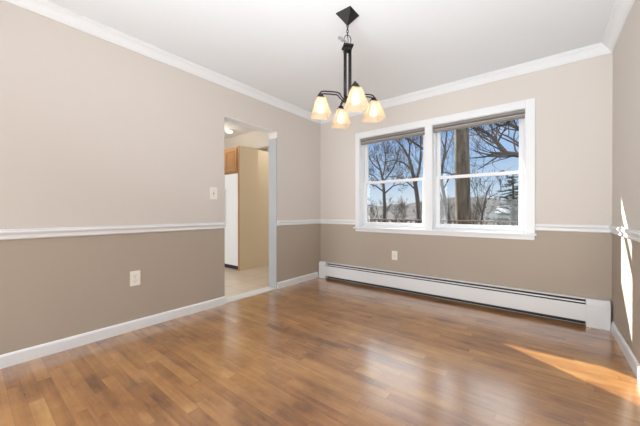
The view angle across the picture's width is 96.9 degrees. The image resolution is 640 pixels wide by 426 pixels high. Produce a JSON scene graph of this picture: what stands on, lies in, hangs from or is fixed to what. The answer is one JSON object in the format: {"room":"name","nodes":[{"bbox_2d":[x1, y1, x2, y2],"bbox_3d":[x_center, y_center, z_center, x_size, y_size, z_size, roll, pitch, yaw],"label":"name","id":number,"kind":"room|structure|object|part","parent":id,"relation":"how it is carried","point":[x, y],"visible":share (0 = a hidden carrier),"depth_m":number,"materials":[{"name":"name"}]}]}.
{"room":"dining room","nodes":[
{"label":"dining room","id":0,"kind":"room"},
{"bbox_2d":[0,0,319,354],"bbox_3d":[-1.731,-0.178,2.332,0.150,2.540,5.400,0,0,38],"label":"wall","id":1,"kind":"structure","parent":0,"point":[95,131],"depth_m":2.27,"materials":[{"name":"paint"}]},
{"bbox_2d":[0,296,224,368],"bbox_3d":[-2.190,0.953,1.627,0.013,0.085,3.719,0,0,38],"label":"baseboard","id":2,"kind":"structure","parent":1,"relation":"attached to","point":[27,354],"depth_m":2.21,"materials":[{"name":"white paint"}]},
{"bbox_2d":[0,222,225,239],"bbox_3d":[-2.186,0.141,1.621,0.022,0.066,3.719,0,0,38],"label":"trim","id":3,"kind":"structure","parent":1,"relation":"attached to","point":[8,234],"depth_m":2.20,"materials":[{"name":"white paint"}]},
{"bbox_2d":[130,270,139,285],"bbox_3d":[-1.569,0.554,2.410,0.009,0.125,0.078,0,0,38],"label":"wall outlet","id":4,"kind":"object","parent":1,"relation":"attached to","point":[134,275],"visible":1,"depth_m":2.40,"materials":[{"name":"white plastic"}]},
{"bbox_2d":[3,0,320,123],"bbox_3d":[-1.643,-1.407,2.258,0.074,0.080,5.400,0,0,38],"label":"trim","id":5,"kind":"structure","parent":1,"relation":"attached to","point":[45,8],"depth_m":2.42,"materials":[{"name":"white paint"}]},
{"bbox_2d":[210,187,216,198],"bbox_3d":[-1.112,-0.207,2.977,0.016,0.125,0.080,0,0,38],"label":"light switch","id":6,"kind":"object","parent":1,"relation":"attached to","point":[213,190],"visible":1,"depth_m":2.98,"materials":[{"name":"white plastic"}]},
{"bbox_2d":[224,116,275,133],"bbox_3d":[-0.860,-1.053,3.423,0.143,0.008,0.759,0,0,38],"label":"trim","id":7,"kind":"structure","parent":1,"relation":"attached to","point":[226,119],"depth_m":3.40,"materials":[{"name":"white paint"}]},
{"bbox_2d":[225,286,276,303],"bbox_3d":[-0.859,0.982,3.430,0.154,0.012,0.759,0,0,38],"label":"trim","id":8,"kind":"structure","parent":1,"relation":"attached to","point":[265,289],"depth_m":3.40,"materials":[{"name":"white wood"}]},
{"bbox_2d":[269,138,276,287],"bbox_3d":[-0.621,0.001,3.729,0.150,1.948,0.012,0,0,38],"label":"trim","id":9,"kind":"structure","parent":1,"relation":"attached to","point":[272,142],"depth_m":3.71,"materials":[{"name":"grey paint"}]},
{"bbox_2d":[277,272,317,288],"bbox_3d":[-0.294,0.944,4.014,0.013,0.085,0.835,0,0,38],"label":"baseboard","id":10,"kind":"structure","parent":1,"relation":"attached to","point":[285,283],"depth_m":3.96,"materials":[{"name":"white paint"}]},
{"bbox_2d":[277,219,320,225],"bbox_3d":[-0.267,0.132,4.037,0.022,0.066,0.910,0,0,38],"label":"trim","id":11,"kind":"structure","parent":1,"relation":"attached to","point":[314,221],"depth_m":3.98,"materials":[{"name":"white paint"}]},
{"bbox_2d":[224,130,268,149],"bbox_3d":[-1.449,-1.301,5.335,3.150,0.315,0.100,0,0,38],"label":"wall","id":12,"kind":"structure","parent":0,"point":[258,140],"depth_m":5.12,"materials":[{"name":"paint"}]},
{"bbox_2d":[0,265,639,425],"bbox_3d":[-1.673,1.042,2.387,6.477,0.100,5.550,0,0,38],"label":"floor","id":13,"kind":"structure","parent":0,"point":[318,351],"depth_m":1.80,"materials":[{"name":"brown wood"}]},
{"bbox_2d":[224,173,237,269],"bbox_3d":[-1.517,0.149,5.311,0.800,1.655,0.710,0,0,38],"label":"refrigerator","id":14,"kind":"object","parent":13,"relation":"on","point":[230,180],"visible":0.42,"depth_m":4.93,"materials":[{"name":"white metal"}]},
{"bbox_3d":[-1.682,-0.093,5.014,0.020,0.650,0.040,0,0,38],"label":"door handle","id":15,"kind":"part","parent":14,"relation":"part of","materials":[{"name":"white plastic"}]},
{"bbox_2d":[238,146,268,270],"bbox_3d":[-1.176,-0.080,5.068,0.027,2.124,0.666,0,0,38],"label":"enclosure","id":16,"kind":"object","parent":13,"relation":"on","point":[253,164],"visible":1,"depth_m":5.04,"materials":[{"name":"beige laminate"}]},
{"bbox_2d":[47,0,615,138],"bbox_3d":[-1.654,-1.508,2.362,6.727,0.120,5.850,0,0,38],"label":"ceiling","id":17,"kind":"structure","parent":0,"point":[290,51],"depth_m":2.33,"materials":[{"name":"paint"}]},
{"bbox_2d":[225,129,233,133],"bbox_3d":[-1.591,-1.429,4.987,0.140,0.057,0.140,0,0,38],"label":"ceiling light","id":18,"kind":"object","parent":17,"relation":"attached to","point":[229,131],"visible":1,"depth_m":4.95,"materials":[{"name":"white plastic"}]},
{"bbox_2d":[310,6,385,128],"bbox_3d":[0.200,-1.069,2.067,0.475,0.755,0.475,0,0,35],"label":"chandelier","id":19,"kind":"object","parent":17,"relation":"hanging from","point":[356,101],"visible":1,"depth_m":2.04,"materials":[{"name":"black metal"}]},
{"bbox_3d":[0.004,-0.756,2.033,0.136,0.130,0.136,0,0,-10],"label":"lamp shade","id":20,"kind":"part","parent":19,"relation":"part of","materials":[{"name":"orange glass"}]},
{"bbox_3d":[0.084,-0.844,2.047,0.190,0.071,0.010,0,0,-10],"label":"arm","id":21,"kind":"part","parent":19,"relation":"part of","materials":[{"name":"brown metal"}]},
{"bbox_3d":[0.166,-0.757,2.265,0.136,0.130,0.136,0,0,-10],"label":"lamp shade","id":22,"kind":"part","parent":19,"relation":"part of","materials":[{"name":"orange glass"}]},
{"bbox_3d":[0.165,-1.246,2.051,0.077,0.057,0.019,0,0,-15],"label":"coiled cord","id":23,"kind":"part","parent":19,"relation":"part of","materials":[{"name":"silver metal"}]},
{"bbox_3d":[0.180,-1.016,2.082,0.013,0.352,0.014,0,0,-10],"label":"rod","id":24,"kind":"part","parent":19,"relation":"part of","materials":[{"name":"brown metal"}]},
{"bbox_3d":[0.186,-1.016,2.046,0.013,0.352,0.014,0,0,-10],"label":"rod","id":25,"kind":"part","parent":19,"relation":"part of","materials":[{"name":"brown metal"}]},
{"bbox_3d":[0.200,-1.196,2.066,0.072,0.039,0.072,0,0,-10],"label":"plate","id":26,"kind":"part","parent":19,"relation":"part of","materials":[{"name":"brown metal"}]},
{"bbox_3d":[0.215,-1.016,2.088,0.013,0.352,0.014,0,0,-10],"label":"rod","id":27,"kind":"part","parent":19,"relation":"part of","materials":[{"name":"brown metal"}]},
{"bbox_3d":[0.221,-1.016,2.052,0.013,0.352,0.014,0,0,-10],"label":"rod","id":28,"kind":"part","parent":19,"relation":"part of","materials":[{"name":"brown metal"}]},
{"bbox_3d":[0.235,-0.756,1.871,0.136,0.130,0.136,0,0,-10],"label":"lamp shade","id":29,"kind":"part","parent":19,"relation":"part of","materials":[{"name":"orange glass"}]},
{"bbox_3d":[0.397,-0.757,2.103,0.136,0.130,0.136,0,0,-10],"label":"lamp shade","id":30,"kind":"part","parent":19,"relation":"part of","materials":[{"name":"beige glass"}]},
{"bbox_2d":[320,53,612,322],"bbox_3d":[1.298,-0.182,3.470,3.477,2.540,0.150,0,0,38],"label":"wall","id":31,"kind":"structure","parent":0,"point":[574,100],"depth_m":2.73,"materials":[{"name":"paint"}]},
{"bbox_2d":[321,219,354,224],"bbox_3d":[0.251,0.131,4.193,0.640,0.066,0.022,0,0,38],"label":"trim","id":32,"kind":"structure","parent":31,"relation":"attached to","point":[323,221],"depth_m":4.18,"materials":[{"name":"white paint"}]},
{"bbox_2d":[360,127,424,228],"bbox_3d":[0.955,-0.419,3.741,0.898,1.232,0.150,0,0,38],"label":"window","id":33,"kind":"structure","parent":31,"relation":"in","point":[364,149],"depth_m":3.90,"materials":[{"name":"white paint"}]},
{"bbox_2d":[360,127,424,144],"bbox_3d":[0.929,-0.993,3.706,0.888,0.076,0.056,0,0,38],"label":"window blind","id":34,"kind":"object","parent":33,"relation":"attached to","point":[420,131],"visible":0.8,"depth_m":3.65,"materials":[{"name":"grey fabric"}]},
{"bbox_3d":[0.929,-0.982,3.706,0.884,0.005,0.054,0,0,38],"label":"rail","id":35,"kind":"part","parent":34,"relation":"part of","materials":[{"name":"grey"}]},
{"bbox_3d":[0.964,-0.127,3.753,0.864,0.621,0.034,0,0,38],"label":"sash","id":36,"kind":"part","parent":33,"relation":"part of","materials":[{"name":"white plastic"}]},
{"bbox_3d":[0.987,-0.714,3.779,0.864,0.615,0.034,0,0,38],"label":"sash","id":37,"kind":"part","parent":33,"relation":"part of","materials":[{"name":"white plastic"}]},
{"bbox_2d":[392,251,396,259],"bbox_3d":[0.957,0.544,3.642,0.075,0.115,0.009,0,0,38],"label":"wall outlet","id":38,"kind":"object","parent":31,"relation":"attached to","point":[394,253],"visible":1,"depth_m":3.64,"materials":[{"name":"white plastic"}]},
{"bbox_2d":[355,98,534,233],"bbox_3d":[1.290,-0.458,3.369,2.015,1.312,0.018,0,0,38],"label":"trim","id":39,"kind":"structure","parent":31,"relation":"attached to","point":[528,104],"depth_m":3.14,"materials":[{"name":"white paint"}]},
{"bbox_2d":[353,227,536,239],"bbox_3d":[1.279,0.230,3.359,2.043,0.062,0.050,0,0,38],"label":"trim","id":40,"kind":"structure","parent":31,"relation":"attached to","point":[522,236],"depth_m":3.19,"materials":[{"name":"white paint"}]},
{"bbox_2d":[319,261,610,330],"bbox_3d":[1.231,0.867,3.385,3.142,0.243,0.073,0,0,38],"label":"baseboard heater","id":41,"kind":"object","parent":31,"relation":"attached to","point":[591,312],"visible":1,"depth_m":2.96,"materials":[{"name":"metal"}]},
{"bbox_3d":[1.228,0.753,3.398,2.861,0.009,0.044,0,0,38],"label":"panel","id":42,"kind":"part","parent":41,"relation":"part of","materials":[{"name":"metal"}]},
{"bbox_3d":[1.251,0.871,3.411,3.142,0.235,0.006,0,0,38],"label":"panel","id":43,"kind":"part","parent":41,"relation":"part of","materials":[{"name":"metal"}]},
{"bbox_2d":[321,42,612,123],"bbox_3d":[1.228,-1.411,3.378,3.177,0.080,0.074,0,0,38],"label":"trim","id":44,"kind":"structure","parent":31,"relation":"attached to","point":[598,49],"depth_m":2.89,"materials":[{"name":"white paint"}]},
{"bbox_2d":[432,108,524,232],"bbox_3d":[1.722,-0.417,3.132,0.890,1.232,0.150,0,0,38],"label":"window","id":45,"kind":"structure","parent":31,"relation":"in","point":[436,137],"depth_m":3.12,"materials":[{"name":"white paint"}]},
{"bbox_2d":[433,109,524,132],"bbox_3d":[1.695,-0.991,3.097,0.880,0.076,0.056,0,0,38],"label":"window blind","id":46,"kind":"object","parent":45,"relation":"attached to","point":[519,114],"visible":0.98,"depth_m":3.04,"materials":[{"name":"grey fabric"}]},
{"bbox_3d":[1.696,-0.979,3.098,0.876,0.005,0.054,0,0,38],"label":"rail","id":47,"kind":"part","parent":46,"relation":"part of","materials":[{"name":"grey"}]},
{"bbox_3d":[1.731,-0.125,3.144,0.856,0.621,0.034,0,0,38],"label":"sash","id":48,"kind":"part","parent":45,"relation":"part of","materials":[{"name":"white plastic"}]},
{"bbox_3d":[1.753,-0.711,3.171,0.856,0.615,0.034,0,0,38],"label":"sash","id":49,"kind":"part","parent":45,"relation":"part of","materials":[{"name":"clear glass"}]},
{"bbox_2d":[535,224,610,232],"bbox_3d":[2.284,0.137,2.579,0.523,0.066,0.022,0,0,38],"label":"trim","id":50,"kind":"structure","parent":31,"relation":"attached to","point":[538,227],"depth_m":2.57,"materials":[{"name":"white paint"}]},
{"bbox_2d":[612,0,639,363],"bbox_3d":[0.875,-0.170,0.263,0.150,2.540,5.400,0,0,38],"label":"wall","id":51,"kind":"structure","parent":0,"point":[626,53],"depth_m":1.99,"materials":[{"name":"paint"}]},
{"bbox_2d":[602,0,634,51],"bbox_3d":[0.787,-1.400,0.328,0.074,0.080,5.400,0,0,38],"label":"trim","id":52,"kind":"structure","parent":51,"relation":"attached to","point":[621,10],"depth_m":2.08,"materials":[{"name":"white paint"}]},
{"bbox_2d":[609,225,639,241],"bbox_3d":[0.807,0.145,0.317,0.022,0.066,5.400,0,0,38],"label":"trim","id":53,"kind":"structure","parent":51,"relation":"attached to","point":[631,234],"depth_m":1.93,"materials":[{"name":"white paint"}]},
{"bbox_2d":[611,322,639,382],"bbox_3d":[0.787,0.957,0.288,0.013,0.085,5.325,0,0,38],"label":"baseboard","id":54,"kind":"structure","parent":51,"relation":"attached to","point":[634,364],"depth_m":1.93,"materials":[{"name":"white paint"}]},
{"label":"outside","id":55,"kind":"structure","parent":0,"visible":0},
{"bbox_3d":[0.931,1.117,6.371,13.000,0.040,3.908,0,0,38],"label":"deck","id":56,"kind":"object","parent":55,"visible":0},
{"bbox_2d":[367,219,517,225],"bbox_3d":[2.107,0.632,7.849,13.000,0.920,0.130,0,0,38],"label":"deck railing","id":57,"kind":"object","parent":56,"relation":"on","point":[392,220],"visible":0.18,"depth_m":6.86,"materials":[{"name":"brown wood"}]},
{"bbox_3d":[2.107,0.190,7.848,13.000,0.035,0.130,0,0,38],"label":"rail","id":58,"kind":"part","parent":57,"relation":"part of","materials":[{"name":"brown wood"}]},
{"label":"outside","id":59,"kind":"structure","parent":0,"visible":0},
{"bbox_2d":[367,197,517,224],"bbox_3d":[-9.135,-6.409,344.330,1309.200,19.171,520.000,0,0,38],"label":"ground","id":60,"kind":"structure","parent":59,"point":[409,211],"depth_m":157.17,"materials":[{"name":"white snow"}]},
{"bbox_2d":[367,138,421,221],"bbox_3d":[4.506,-1.615,20.999,7.522,11.577,2.744,0,0,38],"label":"bare tree","id":61,"kind":"object","parent":60,"relation":"on","point":[390,163],"visible":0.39,"depth_m":20.92,"materials":[{"name":"brown plant"}]},
{"bbox_2d":[368,135,422,222],"bbox_3d":[4.075,-1.161,15.178,4.602,10.711,2.453,0,0,44],"label":"bare tree","id":62,"kind":"object","parent":60,"relation":"on","point":[416,192],"visible":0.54,"depth_m":14.74,"materials":[{"name":"brown plant"}]},
{"bbox_2d":[393,199,405,217],"bbox_3d":[16.709,0.536,59.618,2.219,7.107,3.309,0,0,-35],"label":"bare tree","id":63,"kind":"object","parent":60,"relation":"on","point":[401,204],"visible":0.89,"depth_m":59.55,"materials":[{"name":"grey plant"}]},
{"bbox_2d":[403,128,471,224],"bbox_3d":[5.206,-2.703,9.557,5.522,13.846,2.376,0,0,29],"label":"bare tree","id":64,"kind":"object","parent":60,"relation":"on","point":[461,136],"visible":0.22,"depth_m":9.36,"materials":[{"name":"brown plant"}]},
{"bbox_2d":[440,199,444,223],"bbox_3d":[11.711,1.139,29.274,2.299,6.121,2.217,0,0,28],"label":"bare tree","id":65,"kind":"object","parent":60,"relation":"on","point":[441,214],"visible":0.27,"depth_m":29.33,"materials":[{"name":"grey plant"}]},
{"bbox_2d":[422,131,474,223],"bbox_3d":[7.290,-1.148,16.084,3.166,10.680,1.951,0,0,38],"label":"bare tree","id":66,"kind":"object","parent":60,"relation":"on","point":[444,199],"visible":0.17,"depth_m":15.97,"materials":[{"name":"brown plant"}]},
{"bbox_2d":[448,199,455,219],"bbox_3d":[19.791,0.994,42.185,2.148,6.314,2.589,0,0,-35],"label":"bare tree","id":67,"kind":"object","parent":60,"relation":"on","point":[450,199],"visible":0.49,"depth_m":42.30,"materials":[{"name":"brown plant"}]},
{"bbox_2d":[406,119,518,192],"bbox_3d":[6.280,-1.315,11.444,5.782,11.048,4.334,0,0,32],"label":"bare tree","id":68,"kind":"object","parent":60,"relation":"on","point":[503,153],"visible":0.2,"depth_m":10.54,"materials":[{"name":"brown plant"}]},
{"bbox_2d":[470,191,479,224],"bbox_3d":[16.706,0.395,31.352,2.189,7.595,2.031,0,0,41],"label":"bare tree","id":69,"kind":"object","parent":60,"relation":"on","point":[473,216],"visible":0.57,"depth_m":31.15,"materials":[{"name":"brown plant"}]},
{"bbox_2d":[471,190,488,224],"bbox_3d":[19.986,0.428,35.562,2.303,7.498,2.137,0,0,23],"label":"bare tree","id":70,"kind":"object","parent":60,"relation":"on","point":[478,217],"visible":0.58,"depth_m":35.43,"materials":[{"name":"brown plant"}]},
{"bbox_2d":[474,195,486,220],"bbox_3d":[31.622,0.120,56.933,3.022,7.959,3.134,0,0,19],"label":"bare tree","id":71,"kind":"object","parent":60,"relation":"on","point":[480,195],"visible":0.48,"depth_m":56.14,"materials":[{"name":"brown plant"}]},
{"bbox_2d":[486,192,500,220],"bbox_3d":[50.694,-1.170,82.357,2.973,10.358,4.431,0,0,-41],"label":"bare tree","id":72,"kind":"object","parent":60,"relation":"on","point":[499,199],"visible":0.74,"depth_m":82.14,"materials":[{"name":"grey plant"}]},
{"bbox_2d":[470,162,517,220],"bbox_3d":[9.076,0.594,15.106,2.174,7.202,2.265,0,0,-14],"label":"bare sapling","id":73,"kind":"object","parent":60,"relation":"on","point":[500,181],"visible":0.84,"depth_m":15.27,"materials":[{"name":"brown plant"}]},
{"bbox_2d":[484,174,517,225],"bbox_3d":[11.445,0.870,16.892,3.644,6.637,3.237,0,0,-4],"label":"evergreen tree","id":74,"kind":"object","parent":60,"relation":"on","point":[511,201],"visible":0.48,"depth_m":16.91,"materials":[{"name":"green plant"}]},
{"bbox_2d":[495,206,510,224],"bbox_3d":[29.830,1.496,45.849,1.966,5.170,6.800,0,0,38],"label":"house","id":75,"kind":"structure","parent":60,"relation":"on","point":[500,209],"depth_m":43.73,"materials":[{"name":"white"}]},
{"bbox_2d":[504,187,517,218],"bbox_3d":[17.703,0.327,25.696,2.088,7.773,1.938,0,0,8],"label":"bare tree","id":76,"kind":"object","parent":60,"relation":"on","point":[514,187],"visible":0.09,"depth_m":25.71,"materials":[{"name":"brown plant"}]},
{"bbox_3d":[-1.145,-0.190,5.602,3.300,2.540,0.150,0,0,38],"label":"wall","id":77,"kind":"structure","parent":0,"visible":0},
{"bbox_2d":[224,147,237,174],"bbox_3d":[-1.506,-0.917,5.314,0.808,0.448,0.686,0,0,38],"label":"upper cabinet","id":78,"kind":"object","parent":77,"relation":"attached to","point":[231,154],"visible":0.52,"depth_m":4.96,"materials":[{"name":"brown wood"}]}
]}

